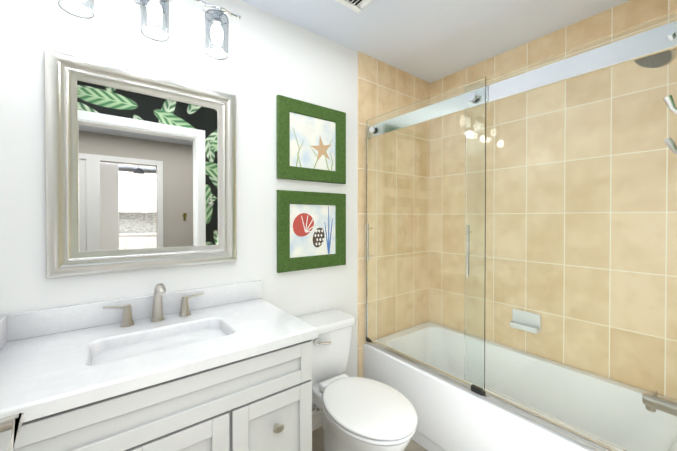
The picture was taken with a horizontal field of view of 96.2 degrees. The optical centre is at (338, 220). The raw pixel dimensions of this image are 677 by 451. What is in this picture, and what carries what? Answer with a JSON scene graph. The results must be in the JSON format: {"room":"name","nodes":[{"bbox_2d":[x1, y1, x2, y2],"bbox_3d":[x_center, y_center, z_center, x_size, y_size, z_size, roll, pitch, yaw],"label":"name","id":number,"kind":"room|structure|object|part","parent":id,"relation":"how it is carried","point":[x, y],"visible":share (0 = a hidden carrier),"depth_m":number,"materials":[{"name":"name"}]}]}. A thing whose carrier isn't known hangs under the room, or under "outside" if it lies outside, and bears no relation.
{"room":"bathroom","nodes":[
{"label":"bathroom","id":0,"kind":"room"},
{"bbox_2d":[0,0,357,414],"bbox_3d":[-0.233,0.071,1.835,2.690,2.410,0.154,0,1,-38],"label":"wall","id":1,"kind":"structure","parent":0,"point":[264,64],"depth_m":1.33,"materials":[{"name":"white paint"}]},
{"bbox_2d":[56,0,94,18],"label":"sconce","id":2,"kind":"object","parent":1,"relation":"attached to","point":[84,9],"depth_m":1.10,"materials":[{"name":"clear glass"}]},
{"bbox_3d":[-0.928,-0.832,1.074,0.100,0.171,0.100,0,1,-38],"label":"lamp shade","id":3,"kind":"part","parent":2,"relation":"part of","materials":[{"name":"glass"}]},
{"bbox_3d":[-0.795,-0.209,1.325,0.700,0.840,0.033,0,1,-38],"label":"mirror frame","id":4,"kind":"part","parent":1,"relation":"part of","materials":[{"name":"silver metal"}]},
{"bbox_2d":[77,80,217,251],"bbox_3d":[-0.803,-0.209,1.335,0.530,0.670,0.007,0,1,-38],"label":"mirror glass","id":5,"kind":"object","parent":1,"relation":"attached to","point":[147,160],"depth_m":1.31,"materials":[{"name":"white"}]},
{"bbox_2d":[133,0,172,41],"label":"sconce","id":6,"kind":"object","parent":1,"relation":"attached to","point":[154,20],"depth_m":1.19,"materials":[{"name":"glass"}]},
{"bbox_3d":[-0.738,-0.834,1.221,0.100,0.171,0.100,0,1,-38],"label":"lamp shade","id":7,"kind":"part","parent":6,"relation":"part of","materials":[{"name":"glass"}]},
{"bbox_2d":[193,0,240,59],"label":"sconce","id":8,"kind":"object","parent":1,"relation":"attached to","point":[217,22],"depth_m":1.33,"materials":[{"name":"glass"}]},
{"bbox_3d":[-0.548,-0.835,1.367,0.100,0.171,0.100,0,1,-38],"label":"lamp shade","id":9,"kind":"part","parent":8,"relation":"part of","materials":[{"name":"glass"}]},
{"bbox_2d":[276,95,345,183],"bbox_3d":[-0.147,-0.464,1.825,0.480,0.460,0.028,0,1,-38],"label":"picture frame","id":10,"kind":"object","parent":1,"relation":"attached to","point":[310,141],"visible":1,"depth_m":1.80,"materials":[{"name":"green wood"}]},
{"bbox_2d":[290,112,334,170],"bbox_3d":[-0.152,-0.464,1.832,0.340,0.320,0.010,0,1,-38],"label":"art","id":11,"kind":"object","parent":10,"relation":"attached to","point":[312,135],"depth_m":1.82,"materials":[{"name":"paper"}]},
{"bbox_2d":[277,190,345,272],"bbox_3d":[-0.147,0.061,1.829,0.480,0.460,0.028,0,1,-38],"label":"picture frame","id":12,"kind":"object","parent":1,"relation":"attached to","point":[311,230],"visible":1,"depth_m":1.81,"materials":[{"name":"green wood"}]},
{"bbox_2d":[290,204,334,257],"bbox_3d":[-0.152,0.061,1.837,0.340,0.320,0.010,0,1,-38],"label":"art","id":13,"kind":"object","parent":12,"relation":"attached to","point":[312,226],"depth_m":1.83,"materials":[{"name":"paper"}]},
{"bbox_2d":[312,411,322,430],"bbox_3d":[-0.139,1.231,1.855,0.690,0.090,0.014,0,1,-38],"label":"baseboard","id":14,"kind":"structure","parent":1,"relation":"attached to","point":[317,420],"depth_m":1.85,"materials":[{"name":"white paint"}]},
{"bbox_2d":[358,51,429,376],"bbox_3d":[0.450,0.067,2.300,0.800,2.410,0.010,0,1,-38],"label":"wall tile","id":15,"kind":"structure","parent":1,"relation":"attached to","point":[383,88],"depth_m":2.10,"materials":[{"name":"beige tile"}]},
{"bbox_2d":[312,426,427,450],"bbox_3d":[0.256,1.332,1.210,2.690,0.100,1.760,0,1,-38],"label":"floor","id":16,"kind":"structure","parent":0,"point":[317,440],"depth_m":1.73,"materials":[{"name":"tile"}]},
{"bbox_2d":[0,280,317,450],"bbox_3d":[-0.620,0.770,1.122,0.955,1.026,0.580,0,1,-38],"label":"bathroom vanity","id":17,"kind":"object","parent":16,"relation":"on","point":[228,367],"visible":1,"depth_m":1.01,"materials":[{"name":"paint"}]},
{"bbox_2d":[103,304,134,326],"bbox_3d":[-0.868,0.376,1.201,0.100,0.092,0.048,0,1,-38],"label":"handle","id":18,"kind":"object","parent":17,"relation":"on","point":[127,319],"depth_m":1.20,"materials":[{"name":"silver metal"}]},
{"bbox_2d":[0,280,261,341],"bbox_3d":[-0.791,0.373,1.340,0.955,0.095,0.020,0,1,-38],"label":"backsplash","id":19,"kind":"structure","parent":17,"relation":"on","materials":[{"name":"stone"}]},
{"bbox_3d":[-0.477,0.816,0.926,0.825,0.584,0.008,0,1,-38],"label":"panel","id":20,"kind":"part","parent":17,"relation":"part of","materials":[{"name":"paint"}]},
{"bbox_2d":[150,283,165,321],"bbox_3d":[-0.733,0.339,1.241,0.052,0.166,0.153,0,1,-38],"label":"faucet","id":21,"kind":"object","parent":17,"relation":"on","point":[159,290],"depth_m":1.26,"materials":[{"name":"silver metal"}]},
{"bbox_2d":[179,292,203,316],"bbox_3d":[-0.660,0.375,1.361,0.100,0.092,0.048,0,1,-38],"label":"handle","id":22,"kind":"object","parent":17,"relation":"on","point":[184,312],"depth_m":1.34,"materials":[{"name":"silver metal"}]},
{"bbox_3d":[-0.217,0.741,1.086,0.043,0.026,0.032,0,1,-38],"label":"knob","id":23,"kind":"part","parent":17,"relation":"part of","materials":[{"name":"silver metal"}]},
{"bbox_2d":[298,309,417,450],"bbox_3d":[0.048,0.921,1.510,0.424,0.716,0.768,0,1,-38],"label":"toilet","id":24,"kind":"object","parent":16,"relation":"on","point":[363,414],"visible":0.94,"depth_m":1.41,"materials":[{"name":"ceramic"}]},
{"bbox_3d":[-0.085,0.643,1.604,0.095,0.039,0.036,0,1,-38],"label":"flush lever","id":25,"kind":"part","parent":24,"relation":"part of","materials":[{"name":"silver metal"}]},
{"bbox_3d":[-0.118,0.585,1.723,0.424,0.048,0.224,0,1,-38],"label":"tank lid","id":26,"kind":"part","parent":24,"relation":"part of","materials":[{"name":"ceramic"}]},
{"bbox_3d":[-0.119,0.751,1.726,0.400,0.283,0.200,0,1,-38],"label":"tank","id":27,"kind":"part","parent":24,"relation":"part of","materials":[{"name":"ceramic"}]},
{"bbox_3d":[0.136,0.868,1.396,0.364,0.020,0.472,0,1,-38],"label":"seat","id":28,"kind":"part","parent":24,"relation":"part of","materials":[{"name":"plastic"}]},
{"bbox_3d":[0.134,0.842,1.398,0.372,0.028,0.486,0,1,-38],"label":"lid","id":29,"kind":"part","parent":24,"relation":"part of","materials":[{"name":"plastic"}]},
{"bbox_2d":[363,340,623,450],"bbox_3d":[0.921,1.048,1.719,0.748,0.459,1.496,0,1,-38],"label":"bathtub","id":30,"kind":"object","parent":16,"relation":"on","point":[452,416],"depth_m":1.53,"materials":[{"name":"ceramic"}]},
{"bbox_2d":[471,385,483,395],"bbox_3d":[0.673,0.823,1.472,0.026,0.028,0.055,0,1,-38],"label":"guide","id":31,"kind":"object","parent":30,"relation":"attached to","point":[474,389],"visible":0.77,"depth_m":1.46,"materials":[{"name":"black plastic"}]},
{"bbox_3d":[0.661,0.828,1.516,0.012,0.016,1.494,0,1,-38],"label":"shower door track lip","id":32,"kind":"part","parent":30,"relation":"part of","materials":[{"name":"white ceramic"}]},
{"bbox_2d":[241,0,629,82],"bbox_3d":[0.256,-1.178,1.188,2.690,0.100,1.760,0,1,-38],"label":"ceiling","id":33,"kind":"structure","parent":0,"point":[429,41],"depth_m":1.76,"materials":[{"name":"white paint"}]},
{"bbox_2d":[335,0,372,12],"bbox_3d":[0.077,-1.186,1.429,0.300,0.144,0.300,0,1,-38],"label":"ceiling vent","id":34,"kind":"object","parent":33,"relation":"in","point":[357,6],"visible":1,"depth_m":1.57,"materials":[{"name":"white paint"}]},
{"bbox_3d":[1.275,0.070,1.982,0.120,2.410,1.760,0,1,-38],"label":"wall","id":35,"kind":"structure","parent":0,"visible":0},
{"bbox_2d":[430,0,676,96],"bbox_3d":[1.223,0.070,1.943,0.010,2.410,1.520,0,1,-38],"label":"wall tile","id":36,"kind":"structure","parent":35,"relation":"attached to","point":[621,17],"depth_m":1.78,"materials":[{"name":"beige tile"}]},
{"bbox_3d":[1.146,0.080,0.849,1.466,2.410,0.120,0,1,-38],"label":"wall","id":37,"kind":"structure","parent":0,"visible":0},
{"bbox_2d":[663,95,676,153],"bbox_3d":[0.599,-0.164,0.530,0.051,0.115,0.045,0,1,-38],"label":"robe hook","id":38,"kind":"object","parent":37,"relation":"attached to","point":[671,106],"visible":1,"depth_m":0.54,"materials":[{"name":"silver metal"}]},
{"bbox_3d":[0.213,-0.601,2.086,0.028,0.080,0.029,0,1,-38],"label":"bracket","id":39,"kind":"object","parent":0,"visible":0},
{"bbox_2d":[486,21,676,103],"bbox_3d":[0.661,-0.596,1.504,0.018,0.080,1.494,0,1,-38],"label":"rail","id":40,"kind":"object","parent":39,"relation":"attached to","point":[643,44],"visible":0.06,"depth_m":1.13,"materials":[{"name":"silver metal"}]},
{"bbox_2d":[365,11,676,450],"bbox_3d":[0.658,0.086,1.509,0.054,1.524,1.496,0,1,-38],"label":"shower door","id":41,"kind":"structure","parent":40,"relation":"hanging from","point":[559,303],"depth_m":1.27,"materials":[{"name":"clear glass"}]},
{"bbox_2d":[367,223,371,261],"bbox_3d":[0.207,0.147,2.026,0.042,0.255,0.014,0,1,-38],"label":"door handle","id":42,"kind":"object","parent":41,"relation":"attached to","point":[368,255],"visible":1,"depth_m":2.01,"materials":[{"name":"silver metal"}]},
{"bbox_2d":[369,126,374,133],"bbox_3d":[0.245,-0.600,2.036,0.070,0.046,0.046,0,1,-38],"label":"roller","id":43,"kind":"object","parent":41,"relation":"attached to","point":[372,129],"visible":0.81,"depth_m":2.01,"materials":[{"name":"silver metal"}]},
{"bbox_3d":[0.445,0.068,1.758,0.008,1.492,0.816,0,1,-38],"label":"glass","id":44,"kind":"part","parent":41,"relation":"part of","materials":[{"name":"clear glass"}]},
{"bbox_2d":[467,225,468,276],"bbox_3d":[0.654,0.152,1.511,0.042,0.255,0.014,0,1,-38],"label":"door handle","id":45,"kind":"object","parent":41,"relation":"attached to","point":[467,250],"visible":0.71,"depth_m":1.50,"materials":[{"name":"silver metal"}]},
{"bbox_2d":[467,92,476,101],"bbox_3d":[0.669,-0.595,1.485,0.070,0.046,0.046,0,1,-38],"label":"roller","id":46,"kind":"object","parent":41,"relation":"attached to","point":[472,97],"visible":0.79,"depth_m":1.46,"materials":[{"name":"silver metal"}]},
{"bbox_3d":[0.889,0.073,1.246,0.008,1.492,0.776,0,1,-38],"label":"glass","id":47,"kind":"part","parent":41,"relation":"part of","materials":[{"name":"clear glass"}]},
{"bbox_2d":[667,29,675,37],"bbox_3d":[1.073,-0.591,0.976,0.070,0.046,0.046,0,1,-38],"label":"roller","id":48,"kind":"object","parent":41,"relation":"attached to","point":[671,33],"visible":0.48,"depth_m":0.96,"materials":[{"name":"silver metal"}]},
{"bbox_3d":[-0.120,0.269,-0.124,0.018,2.050,0.124,0,1,-38],"label":"door frame","id":49,"kind":"structure","parent":0,"visible":0},
{"bbox_3d":[-0.438,0.270,0.245,0.041,2.018,0.810,0,1,-38],"label":"bathroom door","id":50,"kind":"structure","parent":49,"relation":"attached to","visible":0},
{"bbox_2d":[0,412,23,450],"bbox_3d":[-0.580,0.368,0.512,0.068,0.064,0.150,0,1,-38],"label":"door lever","id":51,"kind":"object","parent":50,"relation":"attached to","point":[14,422],"visible":1,"depth_m":0.54,"materials":[{"name":"silver metal"}]}
]}

